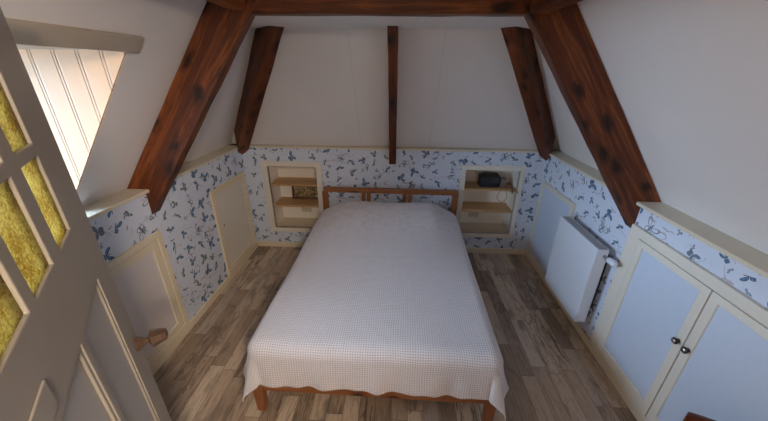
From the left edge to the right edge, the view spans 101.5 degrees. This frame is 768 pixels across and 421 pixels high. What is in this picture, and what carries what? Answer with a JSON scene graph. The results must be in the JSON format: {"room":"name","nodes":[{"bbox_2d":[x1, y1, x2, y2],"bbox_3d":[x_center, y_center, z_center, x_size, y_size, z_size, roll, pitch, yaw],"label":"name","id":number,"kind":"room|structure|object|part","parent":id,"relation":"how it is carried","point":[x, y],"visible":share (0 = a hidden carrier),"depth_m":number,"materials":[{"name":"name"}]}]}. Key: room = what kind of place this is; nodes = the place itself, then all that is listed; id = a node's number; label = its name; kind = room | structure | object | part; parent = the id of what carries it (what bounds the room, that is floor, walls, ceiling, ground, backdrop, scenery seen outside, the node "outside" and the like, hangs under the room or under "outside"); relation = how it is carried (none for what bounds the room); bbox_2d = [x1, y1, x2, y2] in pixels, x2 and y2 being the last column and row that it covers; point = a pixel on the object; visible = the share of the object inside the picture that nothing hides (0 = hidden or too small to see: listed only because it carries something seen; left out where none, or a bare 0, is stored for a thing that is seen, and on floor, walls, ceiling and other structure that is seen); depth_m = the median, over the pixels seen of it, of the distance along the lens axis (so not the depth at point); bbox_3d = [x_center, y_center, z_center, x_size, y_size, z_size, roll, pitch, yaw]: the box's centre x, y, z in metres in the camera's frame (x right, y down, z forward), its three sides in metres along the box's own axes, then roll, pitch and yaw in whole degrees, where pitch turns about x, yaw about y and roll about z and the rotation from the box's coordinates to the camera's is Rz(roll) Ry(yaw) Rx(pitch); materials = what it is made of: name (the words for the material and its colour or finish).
{"room":"bedroom","nodes":[
{"label":"bedroom","id":0,"kind":"room"},
{"bbox_2d":[16,44,88,49],"bbox_3d":[-1.754,-0.448,0.777,1.250,0.009,1.273,2,24,2],"label":"ceiling","id":1,"kind":"structure","parent":0,"point":[17,45],"depth_m":1.24,"materials":[{"name":"grey paint"}]},
{"bbox_2d":[18,49,126,190],"bbox_3d":[-1.726,-0.330,1.530,1.250,0.834,0.010,2,24,2],"label":"wall","id":2,"kind":"structure","parent":0,"point":[74,88],"depth_m":1.42,"materials":[{"name":"white wood"}]},
{"bbox_2d":[5,18,144,52],"bbox_3d":[-1.101,-0.448,0.746,0.055,0.066,1.380,2,24,2],"label":"trim","id":3,"kind":"structure","parent":2,"relation":"attached to","point":[24,32],"depth_m":1.07,"materials":[{"name":"grey paint"}]},
{"bbox_2d":[0,0,254,206],"bbox_3d":[-1.283,-0.587,1.680,0.964,1.230,3.380,2,24,2],"label":"ceiling","id":4,"kind":"structure","parent":0,"point":[145,78],"depth_m":1.58,"materials":[{"name":"white paint"}]},
{"bbox_2d":[127,0,255,214],"bbox_3d":[-1.178,-0.523,1.874,1.187,1.379,0.076,2,24,2],"label":"rafter","id":5,"kind":"object","parent":4,"relation":"attached to","point":[219,33],"visible":0.86,"depth_m":1.78,"materials":[{"name":"brown wood"}]},
{"bbox_2d":[89,150,256,321],"bbox_3d":[-1.590,0.493,2.098,0.060,1.171,3.040,2,24,2],"label":"wall","id":6,"kind":"structure","parent":0,"point":[185,220],"depth_m":2.46,"materials":[{"name":"paper"}]},
{"bbox_2d":[84,189,148,220],"bbox_3d":[-1.649,0.216,1.251,0.183,0.022,1.712,2,24,2],"label":"trim","id":7,"kind":"structure","parent":6,"relation":"attached to","point":[98,208],"depth_m":1.83,"materials":[{"name":"beige paint"}]},
{"bbox_2d":[107,230,189,369],"bbox_3d":[-1.555,0.632,2.047,0.020,0.836,0.579,2,24,2],"label":"door","id":8,"kind":"structure","parent":6,"relation":"in","point":[143,276],"depth_m":2.09,"materials":[{"name":"beige paint"}]},
{"bbox_3d":[-1.561,0.631,2.047,0.008,0.638,0.381,2,24,2],"label":"panel","id":9,"kind":"part","parent":8,"relation":"part of","materials":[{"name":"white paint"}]},
{"bbox_2d":[151,242,258,375],"bbox_3d":[-1.557,1.001,2.321,0.016,0.062,3.040,2,24,2],"label":"baseboard","id":10,"kind":"structure","parent":6,"relation":"attached to","point":[194,320],"depth_m":2.63,"materials":[{"name":"beige paint"}]},
{"bbox_2d":[176,144,237,177],"bbox_3d":[-1.580,-0.432,2.716,0.167,0.020,1.360,2,24,2],"label":"trim","id":11,"kind":"structure","parent":6,"relation":"attached to","point":[190,166],"depth_m":2.71,"materials":[{"name":"beige paint"}]},
{"bbox_2d":[209,171,256,275],"bbox_3d":[-1.495,0.112,3.176,0.020,0.872,0.636,2,24,2],"label":"door","id":12,"kind":"structure","parent":6,"relation":"in","point":[230,202],"depth_m":3.13,"materials":[{"name":"beige paint"}]},
{"bbox_3d":[-1.501,0.112,3.177,0.008,0.740,0.504,2,24,2],"label":"panel","id":13,"kind":"part","parent":12,"relation":"part of","materials":[{"name":"beige paint"}]},
{"bbox_2d":[250,16,529,28],"bbox_3d":[0.064,-1.201,2.000,2.500,0.040,0.870,2,24,2],"label":"ceiling","id":14,"kind":"structure","parent":0,"point":[288,22],"depth_m":1.88,"materials":[{"name":"white paint"}]},
{"bbox_2d":[242,148,545,248],"bbox_3d":[0.070,-0.082,3.431,3.277,1.171,0.020,2,24,2],"label":"wall","id":15,"kind":"structure","parent":0,"point":[441,170],"depth_m":3.29,"materials":[{"name":"paper"}]},
{"bbox_2d":[261,161,323,231],"bbox_3d":[-0.973,-0.189,3.569,0.632,0.826,0.291,2,24,2],"label":"wall niche","id":16,"kind":"object","parent":15,"relation":"attached to","point":[288,214],"visible":0.74,"depth_m":3.58,"materials":[{"name":"beige paint"}]},
{"bbox_2d":[271,177,316,186],"bbox_3d":[-0.970,-0.325,3.519,0.514,0.019,0.253,2,24,2],"label":"shelf","id":17,"kind":"object","parent":16,"relation":"attached to","point":[277,181],"depth_m":3.49,"materials":[{"name":"brown wood"}]},
{"bbox_2d":[274,197,318,207],"bbox_3d":[-0.972,-0.098,3.619,0.514,0.019,0.253,2,24,2],"label":"shelf","id":18,"kind":"object","parent":16,"relation":"attached to","point":[280,201],"depth_m":3.58,"materials":[{"name":"brown wood"}]},
{"bbox_3d":[-0.975,0.151,3.721,0.546,0.018,0.269,2,24,2],"label":"board","id":19,"kind":"part","parent":16,"relation":"part of","materials":[{"name":"beige paint"}]},
{"bbox_3d":[-0.965,-0.243,3.699,0.546,0.751,0.010,2,24,2],"label":"panel","id":20,"kind":"part","parent":16,"relation":"part of","materials":[{"name":"beige paint"}]},
{"bbox_2d":[292,186,317,198],"bbox_3d":[-0.902,-0.234,3.653,0.340,0.206,0.040,2,24,2],"label":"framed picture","id":21,"kind":"object","parent":16,"relation":"on","point":[298,192],"visible":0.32,"depth_m":3.66,"materials":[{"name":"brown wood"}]},
{"bbox_2d":[302,207,311,211],"bbox_3d":[-0.932,-0.015,3.784,0.120,0.068,0.016,2,24,2],"label":"power socket","id":22,"kind":"object","parent":16,"relation":"attached to","point":[304,209],"visible":0.93,"depth_m":3.78,"materials":[{"name":"beige plastic"}]},
{"bbox_2d":[257,241,526,254],"bbox_3d":[0.064,0.429,3.638,3.117,0.068,0.016,2,24,2],"label":"baseboard","id":23,"kind":"structure","parent":15,"relation":"attached to","point":[261,243],"depth_m":3.59,"materials":[{"name":"beige paint"}]},
{"bbox_2d":[230,144,559,152],"bbox_3d":[0.076,-0.640,3.220,3.517,0.020,0.114,2,24,2],"label":"trim","id":24,"kind":"structure","parent":15,"relation":"attached to","point":[251,145],"depth_m":3.18,"materials":[{"name":"beige paint"}]},
{"bbox_2d":[456,165,526,237],"bbox_3d":[1.122,-0.134,3.483,0.648,0.827,0.291,2,24,2],"label":"wall niche","id":25,"kind":"object","parent":15,"relation":"attached to","point":[494,216],"visible":0.79,"depth_m":3.51,"materials":[{"name":"beige paint"}]},
{"bbox_2d":[468,212,478,216],"bbox_3d":[1.055,0.045,3.706,0.120,0.068,0.016,2,24,2],"label":"power socket","id":26,"kind":"object","parent":25,"relation":"attached to","point":[470,214],"visible":0.91,"depth_m":3.70,"materials":[{"name":"beige plastic"}]},
{"bbox_3d":[1.120,0.208,3.636,0.579,0.018,0.269,2,24,2],"label":"board","id":27,"kind":"part","parent":25,"relation":"part of","materials":[{"name":"beige paint"}]},
{"bbox_3d":[1.130,-0.190,3.612,0.579,0.758,0.010,2,24,2],"label":"panel","id":28,"kind":"part","parent":25,"relation":"part of","materials":[{"name":"beige paint"}]},
{"bbox_2d":[462,201,511,212],"bbox_3d":[1.123,-0.041,3.534,0.547,0.019,0.253,2,24,2],"label":"shelf","id":29,"kind":"object","parent":25,"relation":"attached to","point":[467,206],"depth_m":3.52,"materials":[{"name":"brown wood"}]},
{"bbox_2d":[478,172,500,186],"bbox_3d":[1.132,-0.339,3.379,0.210,0.156,0.116,2,24,2],"label":"clock radio","id":30,"kind":"object","parent":25,"relation":"on","point":[485,179],"visible":1,"depth_m":3.34,"materials":[{"name":"black plastic"}]},
{"bbox_2d":[481,178,489,185],"bbox_3d":[1.080,-0.305,3.338,0.090,0.090,0.004,2,24,2],"label":"speaker grille","id":31,"kind":"object","parent":30,"relation":"attached to","point":[484,181],"depth_m":3.34,"materials":[{"name":"metal"}]},
{"bbox_2d":[464,181,514,190],"bbox_3d":[1.125,-0.268,3.434,0.547,0.019,0.253,2,24,2],"label":"shelf","id":32,"kind":"object","parent":25,"relation":"attached to","point":[469,185],"depth_m":3.36,"materials":[{"name":"brown wood"}]},
{"bbox_2d":[497,177,506,201],"bbox_3d":[1.255,-0.227,3.371,0.108,0.237,0.149,2,24,2],"label":"power adapter","id":33,"kind":"object","parent":25,"relation":"on","point":[503,180],"visible":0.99,"depth_m":3.34,"materials":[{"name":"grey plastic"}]},
{"bbox_2d":[232,29,556,149],"bbox_3d":[0.064,-0.985,2.680,3.617,1.170,0.920,2,24,2],"label":"ceiling","id":34,"kind":"structure","parent":0,"point":[457,88],"depth_m":2.63,"materials":[{"name":"white paint"}]},
{"bbox_2d":[234,26,283,154],"bbox_3d":[-1.097,-0.901,2.679,0.111,1.076,1.132,-20,31,-38],"label":"rafter","id":35,"kind":"object","parent":34,"relation":"attached to","point":[266,40],"visible":1,"depth_m":2.48,"materials":[{"name":"brown wood"}]},
{"bbox_2d":[387,26,397,163],"bbox_3d":[0.076,-0.831,2.714,0.072,1.214,1.014,2,24,2],"label":"rafter","id":36,"kind":"object","parent":34,"relation":"attached to","point":[392,31],"visible":0.96,"depth_m":2.40,"materials":[{"name":"brown wood"}]},
{"bbox_2d":[501,26,554,160],"bbox_3d":[1.214,-0.838,2.585,1.133,1.077,0.112,-20,31,-38],"label":"rafter","id":37,"kind":"object","parent":34,"relation":"attached to","point":[519,41],"visible":0.98,"depth_m":2.40,"materials":[{"name":"brown wood"}]},
{"bbox_2d":[153,246,636,420],"bbox_3d":[0.018,1.477,1.419,3.500,0.050,5.600,2,24,2],"label":"floor","id":38,"kind":"structure","parent":0,"point":[551,374],"depth_m":2.20,"materials":[{"name":"brown wood"}]},
{"bbox_2d":[253,186,495,420],"bbox_3d":[-0.004,0.504,2.593,1.430,0.777,1.912,2,24,3],"label":"bed","id":39,"kind":"object","parent":38,"relation":"on","point":[260,394],"visible":0.18,"depth_m":1.86,"materials":[{"name":"brown wood"}]},
{"bbox_3d":[-0.743,1.079,1.880,0.064,0.290,0.058,2,24,3],"label":"leg","id":40,"kind":"part","parent":39,"relation":"part of","materials":[{"name":"brown wood"}]},
{"bbox_3d":[-0.629,0.128,3.490,0.056,0.727,0.045,2,24,3],"label":"post","id":41,"kind":"part","parent":39,"relation":"part of","materials":[{"name":"brown wood"}]},
{"bbox_3d":[-0.066,1.024,1.799,1.360,0.102,0.028,2,24,3],"label":"foot rail","id":42,"kind":"part","parent":39,"relation":"part of","materials":[{"name":"brown wood"}]},
{"bbox_2d":[242,201,508,419],"bbox_3d":[-0.012,0.513,2.529,1.572,0.543,1.946,2,24,2],"label":"bedspread","id":43,"kind":"object","parent":39,"relation":"on","point":[378,298],"visible":1,"depth_m":1.92,"materials":[{"name":"white fabric"}]},
{"bbox_3d":[0.061,-0.205,3.297,1.402,0.050,0.045,2,24,3],"label":"rail","id":44,"kind":"part","parent":39,"relation":"part of","materials":[{"name":"brown wood"}]},
{"bbox_3d":[0.738,0.172,3.420,0.056,0.727,0.045,2,24,3],"label":"post","id":45,"kind":"part","parent":39,"relation":"part of","materials":[{"name":"brown wood"}]},
{"bbox_3d":[0.611,1.123,1.811,0.064,0.290,0.058,2,24,3],"label":"leg","id":46,"kind":"part","parent":39,"relation":"part of","materials":[{"name":"brown wood"}]},
{"bbox_2d":[683,412,715,420],"bbox_3d":[1.231,1.183,1.203,0.314,0.682,0.330,-21,32,-40],"label":"wooden chair","id":47,"kind":"object","parent":38,"relation":"on","point":[690,416],"visible":1,"depth_m":1.24,"materials":[{"name":"brown wood"}]},
{"bbox_2d":[527,157,767,338],"bbox_3d":[1.572,0.674,1.754,0.060,1.171,3.510,2,24,2],"label":"wall","id":48,"kind":"structure","parent":0,"point":[596,211],"depth_m":2.15,"materials":[{"name":"paper"}]},
{"bbox_2d":[527,180,575,276],"bbox_3d":[1.595,0.205,3.055,0.020,0.840,0.636,2,24,2],"label":"door","id":49,"kind":"structure","parent":48,"relation":"in","point":[552,204],"depth_m":3.09,"materials":[{"name":"beige paint"}]},
{"bbox_2d":[550,150,606,187],"bbox_3d":[1.661,-0.344,2.585,0.175,0.020,1.360,2,24,2],"label":"trim","id":50,"kind":"structure","parent":48,"relation":"attached to","point":[592,173],"depth_m":2.61,"materials":[{"name":"beige paint"}]},
{"bbox_2d":[544,216,617,321],"bbox_3d":[1.502,0.463,2.408,0.141,0.628,0.642,2,24,2],"label":"radiator","id":51,"kind":"object","parent":48,"relation":"attached to","point":[578,261],"visible":1,"depth_m":2.34,"materials":[{"name":"white metal"}]},
{"bbox_2d":[563,216,607,249],"bbox_3d":[1.478,0.158,2.334,0.058,0.005,0.525,2,24,2],"label":"grille","id":52,"kind":"object","parent":51,"relation":"attached to","point":[582,233],"depth_m":2.30,"materials":[{"name":"metal"}]},
{"bbox_3d":[1.509,0.442,2.458,0.014,0.624,0.525,2,24,2],"label":"panel","id":53,"kind":"part","parent":51,"relation":"part of","materials":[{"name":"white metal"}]},
{"bbox_3d":[1.465,0.546,2.217,0.070,0.622,0.004,2,24,2],"label":"panel","id":54,"kind":"part","parent":51,"relation":"part of","materials":[{"name":"white metal"}]},
{"bbox_2d":[525,250,643,420],"bbox_3d":[1.529,1.180,1.981,0.016,0.062,3.510,2,24,2],"label":"baseboard","id":55,"kind":"structure","parent":48,"relation":"attached to","point":[580,331],"depth_m":2.33,"materials":[{"name":"beige paint"}]},
{"bbox_2d":[589,224,767,420],"bbox_3d":[1.504,0.766,1.618,0.056,0.986,1.160,2,24,2],"label":"cupboard","id":56,"kind":"object","parent":48,"relation":"attached to","point":[677,338],"visible":1,"depth_m":1.62,"materials":[{"name":"beige paint"}]},
{"bbox_3d":[1.536,0.666,1.844,0.012,0.788,0.397,2,24,2],"label":"panel","id":57,"kind":"part","parent":56,"relation":"part of","materials":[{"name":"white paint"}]},
{"bbox_3d":[1.531,0.683,1.852,0.022,0.902,0.483,2,24,2],"label":"door","id":58,"kind":"part","parent":56,"relation":"part of","materials":[{"name":"beige paint"}]},
{"bbox_3d":[1.497,0.668,1.609,0.026,0.035,0.035,2,24,2],"label":"knob","id":59,"kind":"part","parent":56,"relation":"part of","materials":[{"name":"metal"}]},
{"bbox_3d":[1.494,0.692,1.554,0.026,0.035,0.035,2,24,2],"label":"knob","id":60,"kind":"part","parent":56,"relation":"part of","materials":[{"name":"metal"}]},
{"bbox_3d":[1.507,0.881,1.405,0.022,0.902,0.483,2,24,2],"label":"door","id":61,"kind":"part","parent":56,"relation":"part of","materials":[{"name":"beige paint"}]},
{"bbox_3d":[1.512,0.864,1.397,0.012,0.788,0.397,2,24,2],"label":"panel","id":62,"kind":"part","parent":56,"relation":"part of","materials":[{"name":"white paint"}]},
{"bbox_2d":[636,202,767,278],"bbox_3d":[1.569,0.398,0.905,0.181,0.022,2.182,2,24,2],"label":"trim","id":63,"kind":"structure","parent":48,"relation":"attached to","point":[744,254],"depth_m":1.49,"materials":[{"name":"beige paint"}]},
{"bbox_2d":[533,0,767,254],"bbox_3d":[1.282,-0.422,1.361,0.964,1.230,3.850,2,24,2],"label":"ceiling","id":64,"kind":"structure","parent":0,"point":[688,79],"depth_m":1.27,"materials":[{"name":"white paint"}]},
{"bbox_2d":[522,0,660,227],"bbox_3d":[1.201,-0.459,1.777,1.188,1.379,0.076,2,24,2],"label":"rafter","id":65,"kind":"object","parent":64,"relation":"attached to","point":[562,35],"visible":0.86,"depth_m":1.69,"materials":[{"name":"brown wood"}]},
{"bbox_3d":[-0.012,-0.674,0.485,2.100,0.040,2.330,2,24,2],"label":"ceiling","id":66,"kind":"structure","parent":0,"visible":0},
{"bbox_2d":[206,0,245,10],"bbox_3d":[-0.772,-0.721,0.786,0.069,0.122,1.705,2,24,2],"label":"ceiling beam","id":67,"kind":"structure","parent":66,"relation":"attached to","point":[235,5],"depth_m":1.49,"materials":[{"name":"brown wood"}]},
{"bbox_2d":[250,0,527,16],"bbox_3d":[0.014,-1.058,1.574,1.389,0.138,0.082,2,24,2],"label":"beam","id":68,"kind":"structure","parent":66,"relation":"attached to","point":[410,8],"depth_m":1.56,"materials":[{"name":"brown wood"}]},
{"bbox_2d":[529,0,581,13],"bbox_3d":[0.717,-0.676,0.728,0.094,0.132,1.705,2,24,2],"label":"ceiling beam","id":69,"kind":"structure","parent":66,"relation":"attached to","point":[537,6],"depth_m":1.39,"materials":[{"name":"brown wood"}]},
{"bbox_3d":[-1.112,0.654,0.167,1.300,2.450,0.570,2,24,2],"label":"wall","id":70,"kind":"structure","parent":0,"visible":0},
{"bbox_2d":[0,7,171,420],"bbox_3d":[-0.621,0.606,0.767,0.205,2.040,0.810,-15,28,-31],"label":"door","id":71,"kind":"structure","parent":70,"relation":"in","point":[71,349],"depth_m":0.62,"materials":[{"name":"white wood"}]},
{"bbox_3d":[-0.516,0.101,0.394,0.007,0.181,0.136,-15,28,-31],"label":"glass pane","id":72,"kind":"part","parent":71,"relation":"part of","materials":[{"name":"yellow glass"}]},
{"bbox_3d":[-0.707,-0.200,0.569,0.007,0.186,0.119,-15,28,-31],"label":"glass pane","id":73,"kind":"part","parent":71,"relation":"part of","materials":[{"name":"yellow glass"}]},
{"bbox_3d":[-0.609,0.046,0.517,0.007,0.181,0.128,-15,28,-31],"label":"glass pane","id":74,"kind":"part","parent":71,"relation":"part of","materials":[{"name":"yellow glass"}]},
{"bbox_3d":[-0.709,-0.015,0.651,0.007,0.181,0.119,-15,28,-31],"label":"glass pane","id":75,"kind":"part","parent":71,"relation":"part of","materials":[{"name":"yellow glass"}]},
{"bbox_3d":[-0.559,0.850,0.767,0.016,1.183,0.248,-15,28,-31],"label":"panel","id":76,"kind":"part","parent":71,"relation":"part of","materials":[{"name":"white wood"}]},
{"bbox_3d":[-0.550,0.847,0.773,0.007,1.175,0.240,-15,28,-31],"label":"moulding","id":77,"kind":"part","parent":71,"relation":"part of","materials":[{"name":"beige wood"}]},
{"bbox_3d":[-0.709,0.760,0.968,0.016,1.183,0.245,-15,28,-31],"label":"panel","id":78,"kind":"part","parent":71,"relation":"part of","materials":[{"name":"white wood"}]},
{"bbox_3d":[-0.700,0.757,0.974,0.007,1.175,0.237,-15,28,-31],"label":"moulding","id":79,"kind":"part","parent":71,"relation":"part of","materials":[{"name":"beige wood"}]},
{"bbox_3d":[-0.772,0.425,1.044,0.088,0.060,0.060,-15,28,-31],"label":"knob","id":80,"kind":"part","parent":71,"relation":"part of","materials":[{"name":"brown wood"}]}
]}

